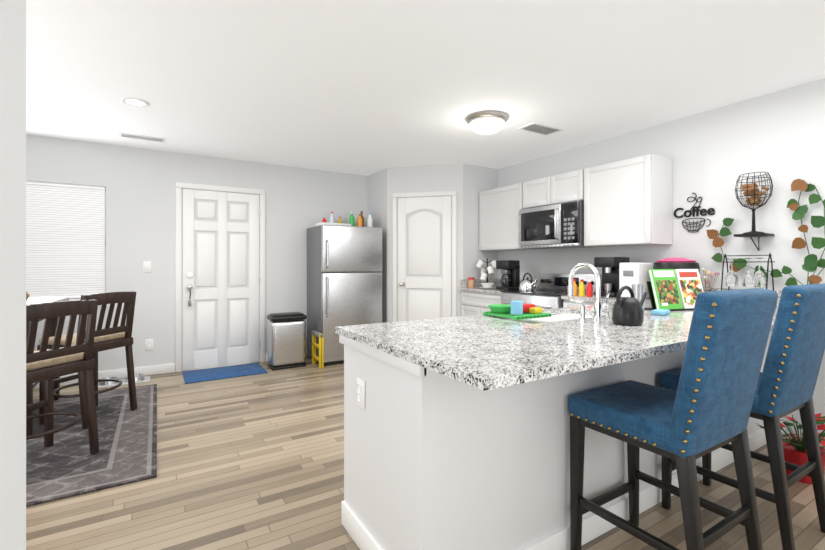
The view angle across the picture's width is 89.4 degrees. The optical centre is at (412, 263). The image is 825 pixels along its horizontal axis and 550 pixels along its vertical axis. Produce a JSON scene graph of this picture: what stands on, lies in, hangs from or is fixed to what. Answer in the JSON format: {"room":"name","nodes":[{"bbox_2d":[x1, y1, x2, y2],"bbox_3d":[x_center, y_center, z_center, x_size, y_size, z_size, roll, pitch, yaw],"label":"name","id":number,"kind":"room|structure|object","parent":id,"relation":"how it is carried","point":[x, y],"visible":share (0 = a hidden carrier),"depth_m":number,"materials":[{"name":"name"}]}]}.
{"room":"kitchen","nodes":[
{"label":"kitchen","id":0,"kind":"room"},
{"bbox_2d":[0,0,25,549],"bbox_3d":[0.192,-0.020,-0.821,0.130,2.440,3.600,0,0,-32],"label":"wall","id":1,"kind":"structure","parent":0,"point":[12,274],"depth_m":0.68,"materials":[{"name":"white paint"}]},
{"bbox_2d":[26,134,367,373],"bbox_3d":[-2.131,-0.020,5.027,6.220,2.440,0.140,0,0,-32],"label":"wall","id":2,"kind":"structure","parent":0,"point":[138,184],"depth_m":4.60,"materials":[{"name":"white paint"}]},
{"bbox_2d":[26,181,107,306],"bbox_3d":[-3.598,-0.207,4.120,1.030,1.285,0.175,0,0,-32],"label":"window blind","id":3,"kind":"object","parent":2,"relation":"attached to","point":[65,239],"visible":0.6,"depth_m":4.17,"materials":[{"name":"white plastic"}]},
{"bbox_2d":[33,363,174,388],"bbox_3d":[-3.633,1.150,4.015,2.340,0.100,0.017,0,0,-32],"label":"baseboard","id":4,"kind":"structure","parent":2,"relation":"attached to","point":[149,370],"depth_m":4.43,"materials":[{"name":"white"}]},
{"bbox_2d":[143,261,150,271],"bbox_3d":[-2.858,0.030,4.492,0.075,0.118,0.011,0,0,-32],"label":"switch plate","id":5,"kind":"object","parent":2,"relation":"attached to","point":[146,266],"visible":1,"depth_m":4.49,"materials":[{"name":"white plastic"}]},
{"bbox_2d":[145,339,152,349],"bbox_3d":[-2.841,0.870,4.502,0.075,0.118,0.012,0,0,-32],"label":"electrical outlet plate","id":6,"kind":"object","parent":2,"relation":"attached to","point":[148,344],"visible":1,"depth_m":4.50,"materials":[{"name":"white plastic"}]},
{"bbox_2d":[175,182,264,371],"bbox_3d":[-2.209,0.145,4.858,0.960,2.110,0.123,0,0,-32],"label":"door","id":7,"kind":"structure","parent":2,"relation":"attached to","point":[222,356],"depth_m":4.86,"materials":[{"name":"white wood"}]},
{"bbox_2d":[26,356,824,549],"bbox_3d":[-0.059,1.230,1.647,6.220,0.060,8.070,0,0,-32],"label":"floor","id":8,"kind":"structure","parent":0,"point":[252,462],"depth_m":2.19,"materials":[{"name":"brown wood"}]},
{"bbox_2d":[26,384,156,506],"bbox_3d":[-2.796,1.194,2.744,1.900,0.010,2.100,0,0,-32],"label":"rug","id":9,"kind":"object","parent":8,"relation":"on","point":[67,464],"visible":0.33,"depth_m":2.66,"materials":[{"name":"grey fabric"}]},
{"bbox_2d":[26,296,68,435],"bbox_3d":[-3.256,0.739,3.036,1.020,0.898,1.140,0,0,-32],"label":"dining table","id":10,"kind":"object","parent":9,"relation":"on","point":[31,386],"visible":0.25,"depth_m":3.14,"materials":[{"name":"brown wood"}]},
{"bbox_2d":[26,300,98,482],"bbox_3d":[-2.237,0.702,2.477,0.476,0.972,0.452,0,0,16],"label":"dining chair","id":11,"kind":"object","parent":9,"relation":"on","point":[46,365],"visible":0.77,"depth_m":2.50,"materials":[{"name":"brown wood"}]},
{"bbox_2d":[37,291,136,427],"bbox_3d":[-2.509,0.702,3.249,0.476,0.972,0.452,0,0,13],"label":"dining chair","id":12,"kind":"object","parent":9,"relation":"on","point":[107,337],"visible":0.73,"depth_m":3.24,"materials":[{"name":"brown wood"}]},
{"bbox_2d":[98,374,149,387],"bbox_3d":[-2.936,1.174,4.235,0.460,0.050,0.250,0,0,-32],"label":"pet bowls","id":13,"kind":"object","parent":8,"relation":"on","point":[140,378],"visible":0.58,"depth_m":4.22,"materials":[{"name":"grey"}]},
{"bbox_2d":[182,363,267,383],"bbox_3d":[-2.067,1.194,4.598,0.800,0.011,0.520,0,0,-32],"label":"rug","id":14,"kind":"object","parent":8,"relation":"on","point":[203,375],"visible":1,"depth_m":4.57,"materials":[{"name":"blue fabric"}]},
{"bbox_2d":[267,312,306,369],"bbox_3d":[-1.477,0.890,4.899,0.408,0.620,0.280,0,0,-32],"label":"trash can","id":15,"kind":"object","parent":8,"relation":"on","point":[286,340],"visible":1,"depth_m":4.78,"materials":[{"name":"silver metal"}]},
{"bbox_2d":[312,330,323,368],"bbox_3d":[-1.118,1.000,4.909,0.050,0.400,0.290,0,0,-32],"label":"step stool","id":16,"kind":"object","parent":8,"relation":"on","point":[320,345],"visible":1,"depth_m":4.81,"materials":[{"name":"yellow plastic"}]},
{"bbox_2d":[307,225,381,365],"bbox_3d":[-0.859,0.364,5.305,0.780,1.672,0.676,0,0,-32],"label":"fridge","id":17,"kind":"object","parent":8,"relation":"on","point":[344,275],"visible":0.79,"depth_m":5.05,"materials":[{"name":"grey metal"}]},
{"bbox_2d":[315,211,372,226],"bbox_3d":[-0.882,-0.572,5.324,0.720,0.220,0.420,0,0,-32],"label":"bottles","id":18,"kind":"object","parent":17,"relation":"on","point":[359,221],"visible":0.77,"depth_m":5.36,"materials":[{"name":"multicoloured plastic"}]},
{"bbox_2d":[461,291,500,314],"bbox_3d":[1.045,0.760,4.959,0.623,0.880,0.734,0,0,-32],"label":"base cabinet","id":19,"kind":"object","parent":8,"relation":"on","point":[473,302],"depth_m":4.85,"materials":[{"name":"wood"}]},
{"bbox_2d":[459,287,538,294],"bbox_3d":[1.037,0.305,4.958,0.640,0.030,0.740,0,0,-32],"label":"countertop","id":20,"kind":"structure","parent":19,"relation":"on","point":[493,291],"depth_m":4.75,"materials":[{"name":"grey stone"}]},
{"bbox_2d":[468,277,474,287],"bbox_3d":[0.718,0.226,5.096,0.084,0.125,0.084,0,0,-32],"label":"jar","id":21,"kind":"object","parent":20,"relation":"on","point":[471,282],"visible":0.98,"depth_m":5.06,"materials":[{"name":"orange glass"}]},
{"bbox_2d":[476,258,495,286],"bbox_3d":[0.912,0.108,5.086,0.265,0.360,0.267,0,0,-32],"label":"mug tree","id":22,"kind":"object","parent":20,"relation":"on","point":[489,271],"visible":0.85,"depth_m":5.06,"materials":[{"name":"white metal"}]},
{"bbox_2d":[479,283,495,288],"bbox_3d":[0.876,0.257,4.876,0.210,0.064,0.210,0,0,-32],"label":"bowls","id":23,"kind":"object","parent":20,"relation":"on","point":[487,285],"visible":0.96,"depth_m":4.82,"materials":[{"name":"white ceramic"}]},
{"bbox_2d":[496,260,519,289],"bbox_3d":[1.068,0.123,4.678,0.180,0.330,0.200,0,0,-32],"label":"coffee maker","id":24,"kind":"object","parent":20,"relation":"on","point":[510,277],"visible":0.96,"depth_m":4.62,"materials":[{"name":"black plastic"}]},
{"bbox_2d":[500,273,601,308],"bbox_3d":[1.388,0.640,4.287,0.729,1.080,0.750,0,0,-32],"label":"range","id":25,"kind":"object","parent":8,"relation":"on","point":[550,291],"visible":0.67,"depth_m":4.27,"materials":[{"name":"silver metal"}]},
{"bbox_2d":[519,273,537,290],"bbox_3d":[1.221,0.186,4.362,0.180,0.193,0.227,0,0,-32],"label":"kettle","id":26,"kind":"object","parent":25,"relation":"on","point":[527,284],"visible":1,"depth_m":4.32,"materials":[{"name":"silver metal"}]},
{"bbox_2d":[339,311,785,549],"bbox_3d":[1.148,0.760,2.454,3.069,0.880,0.684,0,0,-32],"label":"base cabinet","id":27,"kind":"object","parent":8,"relation":"on","point":[456,433],"depth_m":1.61,"materials":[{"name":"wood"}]},
{"bbox_2d":[335,299,778,390],"bbox_3d":[1.230,0.305,2.299,3.090,0.030,1.035,0,0,-32],"label":"countertop","id":28,"kind":"structure","parent":27,"relation":"on","point":[483,352],"depth_m":1.56,"materials":[{"name":"grey stone"}]},
{"bbox_2d":[483,301,551,319],"bbox_3d":[0.577,0.243,2.321,0.270,0.090,0.265,0,0,-32],"label":"dish rack","id":29,"kind":"object","parent":28,"relation":"on","point":[517,310],"visible":1,"depth_m":2.26,"materials":[{"name":"green plastic"}]},
{"bbox_2d":[612,286,646,325],"bbox_3d":[1.067,0.196,2.026,0.244,0.186,0.136,0,0,-32],"label":"kettle","id":30,"kind":"object","parent":28,"relation":"on","point":[627,311],"visible":1,"depth_m":1.96,"materials":[{"name":"black plastic"}]},
{"bbox_2d":[632,284,645,314],"bbox_3d":[1.305,0.203,2.406,0.072,0.170,0.071,0,0,-32],"label":"tumbler","id":31,"kind":"object","parent":28,"relation":"on","point":[639,290],"visible":0.52,"depth_m":2.38,"materials":[{"name":"silver metal"}]},
{"bbox_2d":[651,309,669,314],"bbox_3d":[1.427,0.277,2.399,0.120,0.024,0.070,0,0,-43],"label":"sponge","id":32,"kind":"object","parent":28,"relation":"on","point":[660,312],"visible":1,"depth_m":2.37,"materials":[{"name":"blue"}]},
{"bbox_2d":[645,269,703,310],"bbox_3d":[1.678,0.160,2.674,0.410,0.256,0.150,0,0,-20],"label":"cookbooks","id":33,"kind":"object","parent":28,"relation":"on","point":[675,290],"visible":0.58,"depth_m":2.63,"materials":[{"name":"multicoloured paper"}]},
{"bbox_2d":[653,257,699,274],"bbox_3d":[2.103,0.118,3.341,0.346,0.341,0.323,0,0,-32],"label":"air fryer","id":34,"kind":"object","parent":28,"relation":"on","point":[675,263],"visible":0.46,"depth_m":3.24,"materials":[{"name":"black plastic"}]},
{"bbox_2d":[700,268,719,291],"bbox_3d":[2.102,0.158,2.965,0.118,0.260,0.129,0,0,-32],"label":"flower vase","id":35,"kind":"object","parent":28,"relation":"on","point":[709,282],"visible":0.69,"depth_m":2.96,"materials":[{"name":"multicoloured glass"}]},
{"bbox_2d":[721,253,776,305],"bbox_3d":[2.346,0.107,2.927,0.207,0.366,0.280,0,0,-32],"label":"wine rack","id":36,"kind":"object","parent":28,"relation":"on","point":[758,278],"visible":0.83,"depth_m":2.91,"materials":[{"name":"black metal"}]},
{"bbox_2d":[707,179,824,285],"bbox_3d":[2.531,-0.148,2.877,0.223,0.874,0.951,0,0,-32],"label":"pothos plant","id":37,"kind":"object","parent":28,"relation":"on","point":[811,263],"visible":0.62,"depth_m":2.85,"materials":[{"name":"green plant"}]},
{"bbox_2d":[563,299,590,306],"bbox_3d":[1.820,0.760,3.696,0.623,0.880,0.690,0,0,-32],"label":"base cabinet","id":38,"kind":"object","parent":8,"relation":"on","point":[567,302],"depth_m":3.70,"materials":[{"name":"wood"}]},
{"bbox_2d":[561,295,649,302],"bbox_3d":[1.818,0.305,3.683,0.640,0.030,0.710,0,0,-32],"label":"countertop","id":39,"kind":"structure","parent":38,"relation":"on","point":[597,298],"depth_m":3.54,"materials":[{"name":"grey stone"}]},
{"bbox_2d":[573,279,592,296],"bbox_3d":[1.531,0.213,3.770,0.187,0.150,0.051,0,0,41],"label":"condiment bottles","id":40,"kind":"object","parent":39,"relation":"on","point":[589,289],"visible":0.88,"depth_m":3.75,"materials":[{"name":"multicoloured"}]},
{"bbox_2d":[594,257,629,296],"bbox_3d":[1.804,0.114,3.756,0.240,0.350,0.220,0,0,-32],"label":"espresso machine","id":41,"kind":"object","parent":39,"relation":"on","point":[610,273],"visible":0.79,"depth_m":3.72,"materials":[{"name":"black plastic"}]},
{"bbox_2d":[619,263,652,298],"bbox_3d":[1.897,0.139,3.543,0.222,0.300,0.170,0,0,-32],"label":"appliance","id":42,"kind":"object","parent":39,"relation":"on","point":[630,274],"visible":0.65,"depth_m":3.48,"materials":[{"name":"white plastic"}]},
{"bbox_2d":[568,288,777,549],"bbox_3d":[0.966,0.644,1.601,0.462,1.115,0.561,0,0,-32],"label":"bar stool","id":43,"kind":"object","parent":8,"relation":"on","point":[704,409],"visible":1,"depth_m":1.44,"materials":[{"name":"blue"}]},
{"bbox_2d":[659,283,824,549],"bbox_3d":[1.551,0.644,1.957,0.462,1.115,0.561,0,0,-32],"label":"bar stool","id":44,"kind":"object","parent":8,"relation":"on","point":[787,379],"visible":0.67,"depth_m":1.71,"materials":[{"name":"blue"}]},
{"bbox_2d":[756,413,824,483],"bbox_3d":[2.196,1.005,2.340,0.427,0.388,0.420,0,0,-32],"label":"poinsettia","id":45,"kind":"object","parent":8,"relation":"on","point":[794,451],"visible":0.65,"depth_m":2.33,"materials":[{"name":"red plant"}]},
{"bbox_2d":[26,0,824,175],"bbox_3d":[-0.059,-1.270,1.647,6.220,0.060,8.070,0,0,-32],"label":"ceiling","id":46,"kind":"structure","parent":0,"point":[364,87],"depth_m":2.69,"materials":[{"name":"white paint"}]},
{"bbox_2d":[121,98,148,106],"bbox_3d":[-2.120,-1.236,3.192,0.180,0.008,0.180,0,0,-32],"label":"recessed light","id":47,"kind":"object","parent":46,"relation":"in","point":[135,102],"visible":0.98,"depth_m":3.19,"materials":[{"name":"white"}]},
{"bbox_2d":[118,132,164,142],"bbox_3d":[-2.642,-1.234,4.081,0.380,0.011,0.150,0,0,-32],"label":"ceiling vent","id":48,"kind":"object","parent":46,"relation":"in","point":[140,137],"visible":1,"depth_m":4.06,"materials":[{"name":"white metal"}]},
{"bbox_2d":[466,110,508,133],"bbox_3d":[0.632,-1.177,3.542,0.360,0.125,0.360,0,0,-32],"label":"dome ceiling light","id":49,"kind":"object","parent":46,"relation":"attached to","point":[486,122],"visible":1,"depth_m":3.44,"materials":[{"name":"white glass"}]},
{"bbox_2d":[518,122,562,135],"bbox_3d":[1.173,-1.234,3.827,0.380,0.011,0.200,0,0,-32],"label":"ceiling vent","id":50,"kind":"object","parent":46,"relation":"in","point":[540,129],"visible":0.98,"depth_m":3.81,"materials":[{"name":"white metal"}]},
{"bbox_2d":[368,164,497,322],"bbox_3d":[0.245,-0.020,5.657,1.270,2.440,1.270,0,0,-32],"label":"wall","id":51,"kind":"structure","parent":0,"point":[468,183],"depth_m":5.28,"materials":[{"name":"white paint"}]},
{"bbox_2d":[392,191,456,321],"bbox_3d":[0.145,0.146,5.255,0.699,2.107,0.709,0,0,-32],"label":"door","id":52,"kind":"structure","parent":51,"relation":"attached to","point":[423,243],"depth_m":5.25,"materials":[{"name":"white wood"}]},
{"bbox_2d":[460,279,498,286],"bbox_3d":[0.850,0.240,5.263,0.600,0.100,0.025,0,0,-32],"label":"backsplash","id":53,"kind":"structure","parent":51,"relation":"attached to","point":[463,282],"depth_m":5.23,"materials":[{"name":"grey stone"}]},
{"bbox_2d":[499,279,781,302],"bbox_3d":[1.959,0.240,4.048,0.020,0.100,3.255,0,0,-32],"label":"backsplash","id":54,"kind":"structure","parent":51,"relation":"attached to","point":[537,284],"depth_m":3.26,"materials":[{"name":"grey stone"}]},
{"bbox_2d":[498,78,824,437],"bbox_3d":[2.578,-0.020,3.181,0.120,2.440,7.930,0,0,-32],"label":"wall","id":55,"kind":"structure","parent":0,"point":[716,153],"depth_m":3.25,"materials":[{"name":"white paint"}]},
{"bbox_2d":[479,183,536,250],"bbox_3d":[1.169,-0.540,5.040,0.332,0.740,0.728,0,0,-32],"label":"upper cabinet","id":56,"kind":"object","parent":55,"relation":"attached to","point":[499,208],"depth_m":4.94,"materials":[{"name":"white wood"}]},
{"bbox_2d":[523,178,542,208],"bbox_3d":[1.478,-0.763,4.536,0.332,0.295,0.445,0,0,-32],"label":"upper cabinet","id":57,"kind":"object","parent":55,"relation":"attached to","point":[532,190],"depth_m":4.51,"materials":[{"name":"white wood"}]},
{"bbox_2d":[543,169,582,205],"bbox_3d":[1.651,-0.763,4.254,0.332,0.295,0.445,0,0,-32],"label":"upper cabinet","id":58,"kind":"object","parent":55,"relation":"attached to","point":[565,187],"depth_m":4.18,"materials":[{"name":"white wood"}]},
{"bbox_2d":[519,200,591,248],"bbox_3d":[1.515,-0.390,4.365,0.443,0.436,0.764,0,0,-32],"label":"over-the-range microwave","id":59,"kind":"object","parent":58,"relation":"attached to","point":[556,226],"visible":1,"depth_m":4.20,"materials":[{"name":"silver metal"}]},
{"bbox_2d":[583,154,671,246],"bbox_3d":[1.936,-0.540,3.789,0.332,0.740,0.638,0,0,-32],"label":"upper cabinet","id":60,"kind":"object","parent":55,"relation":"attached to","point":[627,202],"depth_m":3.60,"materials":[{"name":"white wood"}]},
{"bbox_2d":[682,193,710,231],"bbox_3d":[2.336,-0.426,3.437,0.008,0.330,0.216,0,0,-32],"label":"coffee sign","id":61,"kind":"object","parent":55,"relation":"attached to","point":[693,222],"visible":1,"depth_m":3.44,"materials":[{"name":"black metal"}]},
{"bbox_2d":[674,206,714,217],"bbox_3d":[2.326,-0.434,3.454,0.006,0.086,0.308,0,0,-32],"label":"coffee sign","id":62,"kind":"object","parent":61,"relation":"attached to","point":[697,210],"visible":1,"depth_m":3.43,"materials":[{"name":"black metal"}]},
{"bbox_2d":[734,172,773,250],"bbox_3d":[2.481,-0.374,3.033,0.216,0.556,0.216,0,0,-32],"label":"holder","id":63,"kind":"object","parent":55,"relation":"attached to","point":[752,191],"visible":1,"depth_m":3.01,"materials":[{"name":"black metal"}]}
]}

